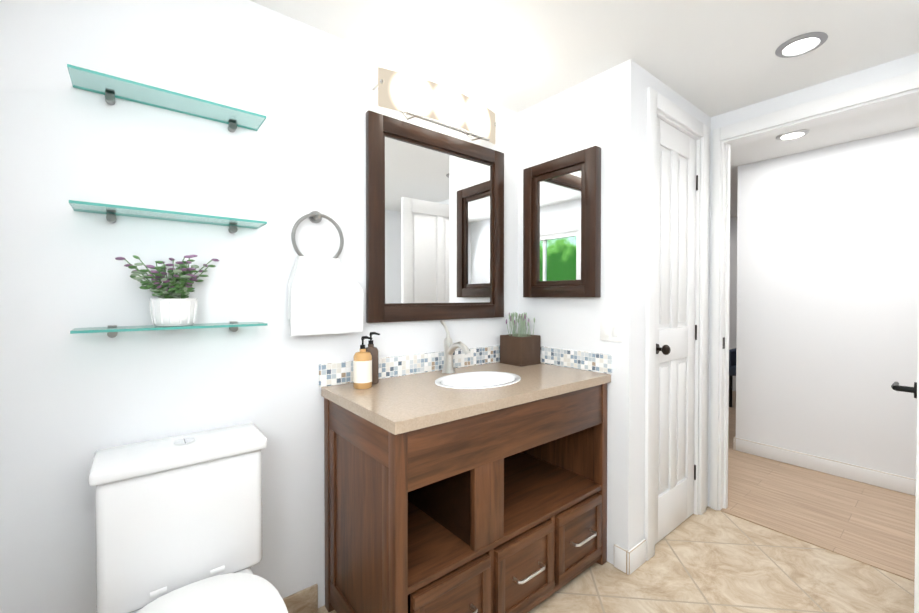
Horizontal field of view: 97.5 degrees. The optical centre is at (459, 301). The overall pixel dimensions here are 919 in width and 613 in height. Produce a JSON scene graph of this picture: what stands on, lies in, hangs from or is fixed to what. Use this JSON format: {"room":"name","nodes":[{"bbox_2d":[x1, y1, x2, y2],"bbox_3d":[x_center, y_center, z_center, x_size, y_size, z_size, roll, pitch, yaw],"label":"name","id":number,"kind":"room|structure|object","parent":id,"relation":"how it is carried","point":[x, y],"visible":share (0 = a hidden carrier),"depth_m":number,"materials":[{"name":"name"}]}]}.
{"room":"bathroom","nodes":[
{"label":"bathroom","id":0,"kind":"room"},
{"bbox_2d":[0,0,519,612],"bbox_3d":[-0.206,0.074,2.090,3.270,2.440,0.120,-1,1,-39],"label":"wall","id":1,"kind":"structure","parent":0,"point":[65,397],"depth_m":1.38,"materials":[{"name":"white paint"}]},
{"bbox_2d":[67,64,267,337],"bbox_3d":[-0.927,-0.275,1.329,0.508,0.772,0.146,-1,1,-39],"label":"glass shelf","id":2,"kind":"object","parent":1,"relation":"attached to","point":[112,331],"visible":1,"depth_m":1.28,"materials":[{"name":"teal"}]},
{"bbox_2d":[115,255,218,325],"bbox_3d":[-0.932,-0.038,1.309,0.285,0.230,0.184,-1,1,-39],"label":"potted plant","id":3,"kind":"object","parent":2,"relation":"on","point":[175,305],"visible":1,"depth_m":1.28,"materials":[{"name":"green plant"}]},
{"bbox_2d":[283,584,317,612],"bbox_3d":[-0.958,1.247,1.407,0.925,0.110,0.017,-1,1,-39],"label":"baseboard","id":4,"kind":"structure","parent":1,"relation":"attached to","point":[305,600],"depth_m":1.66,"materials":[{"name":"tile"}]},
{"bbox_2d":[287,211,362,335],"bbox_3d":[-0.554,-0.123,1.680,0.300,0.512,0.073,-1,1,-39],"label":"towel ring","id":5,"kind":"object","parent":1,"relation":"attached to","point":[325,295],"visible":0.98,"depth_m":1.65,"materials":[{"name":"white fabric"}]},
{"bbox_2d":[372,67,496,144],"bbox_3d":[-0.083,-0.942,2.010,0.715,0.197,0.143,-1,1,-39],"label":"sconce","id":6,"kind":"object","parent":1,"relation":"attached to","point":[429,101],"visible":1,"depth_m":1.91,"materials":[{"name":"white glass"}]},
{"bbox_2d":[366,110,503,322],"bbox_3d":[-0.083,-0.384,2.084,0.856,0.952,0.032,-1,1,-39],"label":"mirror","id":7,"kind":"object","parent":1,"relation":"attached to","point":[434,225],"visible":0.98,"depth_m":2.03,"materials":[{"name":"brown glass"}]},
{"bbox_2d":[516,68,611,561],"bbox_3d":[0.610,0.072,2.274,0.150,2.440,0.600,-1,1,-39],"label":"wall","id":8,"kind":"structure","parent":0,"point":[578,118],"depth_m":2.14,"materials":[{"name":"white paint"}]},
{"bbox_2d":[523,146,600,296],"bbox_3d":[0.541,-0.399,2.192,0.050,0.750,0.477,-1,1,-39],"label":"medicine cabinet mirror","id":9,"kind":"object","parent":8,"relation":"attached to","point":[562,226],"visible":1,"depth_m":2.16,"materials":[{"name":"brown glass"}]},
{"bbox_2d":[600,317,621,341],"bbox_3d":[0.743,0.135,1.981,0.012,0.116,0.116,-1,1,-39],"label":"switch plate","id":10,"kind":"object","parent":8,"relation":"attached to","point":[610,329],"visible":1,"depth_m":1.98,"materials":[{"name":"white plastic"}]},
{"bbox_2d":[250,0,918,217],"bbox_3d":[1.891,-1.192,2.569,7.150,0.080,4.390,-1,1,-39],"label":"ceiling","id":11,"kind":"structure","parent":0,"point":[711,58],"depth_m":1.78,"materials":[{"name":"white paint"}]},
{"bbox_2d":[776,129,808,139],"bbox_3d":[2.294,-1.147,2.779,0.180,0.011,0.180,-1,1,-39],"label":"recessed light","id":12,"kind":"object","parent":11,"relation":"in","point":[795,134],"visible":0.92,"depth_m":2.77,"materials":[{"name":"grey glass"}]},
{"bbox_2d":[775,32,827,57],"bbox_3d":[1.515,-1.136,1.789,0.180,0.011,0.180,-1,1,-39],"label":"recessed light","id":13,"kind":"object","parent":11,"relation":"in","point":[807,42],"visible":1,"depth_m":1.78,"materials":[{"name":"grey glass"}]},
{"bbox_2d":[314,506,913,612],"bbox_3d":[0.769,1.338,0.919,3.294,0.060,3.190,-1,1,-39],"label":"floor","id":14,"kind":"structure","parent":0,"point":[709,560],"depth_m":1.87,"materials":[{"name":"beige tile"}]},
{"bbox_2d":[88,423,287,612],"bbox_3d":[-0.727,0.879,1.109,0.448,0.852,0.730,-1,1,-39],"label":"toilet","id":15,"kind":"object","parent":14,"relation":"on","point":[178,521],"visible":0.98,"depth_m":1.20,"materials":[{"name":"white ceramic"}]},
{"bbox_2d":[321,362,610,612],"bbox_3d":[0.089,0.825,1.835,1.211,0.945,0.645,-1,1,-39],"label":"bathroom vanity","id":16,"kind":"object","parent":14,"relation":"on","point":[481,488],"visible":1,"depth_m":1.56,"materials":[{"name":"brown wood"}]},
{"bbox_2d":[353,336,371,388],"bbox_3d":[-0.405,0.250,1.686,0.077,0.216,0.077,-1,1,-39],"label":"soap dispenser","id":17,"kind":"object","parent":16,"relation":"on","point":[362,368],"visible":1,"depth_m":1.66,"materials":[{"name":"brown"}]},
{"bbox_2d":[365,332,379,383],"bbox_3d":[-0.389,0.244,1.770,0.066,0.226,0.066,-1,1,-39],"label":"soap dispenser","id":18,"kind":"object","parent":16,"relation":"on","point":[372,350],"visible":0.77,"depth_m":1.75,"materials":[{"name":"brown plastic"}]},
{"bbox_2d":[440,320,470,372],"bbox_3d":[-0.024,0.224,1.987,0.066,0.261,0.229,-1,1,-39],"label":"faucet","id":19,"kind":"object","parent":16,"relation":"on","point":[450,347],"visible":1,"depth_m":2.00,"materials":[{"name":"silver metal"}]},
{"bbox_2d":[319,345,611,386],"bbox_3d":[0.079,0.309,1.842,1.223,0.094,0.627,-1,1,-39],"label":"tile backsplash","id":20,"kind":"structure","parent":16,"relation":"on","point":[337,373],"depth_m":2.04,"materials":[{"name":"tile"}]},
{"bbox_2d":[500,312,540,366],"bbox_3d":[0.348,0.204,2.305,0.167,0.294,0.164,-1,1,-39],"label":"basket planter","id":21,"kind":"object","parent":16,"relation":"on","point":[520,348],"visible":1,"depth_m":2.26,"materials":[{"name":"brown wood"}]},
{"bbox_2d":[608,59,711,564],"bbox_3d":[1.148,0.072,2.254,0.960,2.440,0.100,-1,1,-39],"label":"wall","id":22,"kind":"structure","parent":0,"point":[630,81],"depth_m":1.96,"materials":[{"name":"white paint"}]},
{"bbox_2d":[655,117,697,543],"bbox_3d":[1.222,0.159,2.250,0.570,2.255,0.106,-1,1,-39],"label":"closet door","id":23,"kind":"structure","parent":22,"relation":"in","point":[676,326],"depth_m":2.26,"materials":[{"name":"white paint"}]},
{"bbox_2d":[644,70,918,580],"bbox_3d":[1.592,0.118,1.953,0.962,2.355,1.126,-1,1,-39],"label":"door frame","id":24,"kind":"structure","parent":22,"relation":"attached to","point":[879,90],"depth_m":2.27,"materials":[{"name":"white paint"}]},
{"bbox_2d":[712,53,918,499],"bbox_3d":[1.677,0.069,2.488,0.120,2.440,4.270,-1,1,-39],"label":"wall","id":25,"kind":"structure","parent":0,"point":[824,258],"depth_m":2.97,"materials":[{"name":"white paint"}]},
{"bbox_2d":[733,436,915,495],"bbox_3d":[3.150,1.234,2.532,0.034,0.110,2.464,-1,1,-39],"label":"baseboard","id":26,"kind":"structure","parent":25,"relation":"attached to","point":[906,485],"depth_m":2.99,"materials":[{"name":"wood"}]},
{"bbox_2d":[891,276,918,612],"bbox_3d":[1.832,0.167,1.565,0.869,2.255,0.163,-1,1,-39],"label":"bathroom door","id":27,"kind":"structure","parent":25,"relation":"in","point":[897,387],"depth_m":1.31,"materials":[{"name":"white paint"}]},
{"bbox_2d":[723,391,915,576],"bbox_3d":[3.171,1.306,3.634,3.856,0.060,4.390,-1,1,-39],"label":"floor","id":28,"kind":"structure","parent":0,"point":[872,523],"depth_m":2.53,"materials":[{"name":"brown wood"}]},
{"bbox_2d":[729,348,735,406],"bbox_3d":[3.623,0.763,4.798,0.600,1.000,0.640,-1,1,-39],"label":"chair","id":29,"kind":"object","parent":28,"relation":"on","point":[732,362],"visible":0.1,"depth_m":4.82,"materials":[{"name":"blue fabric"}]}
]}

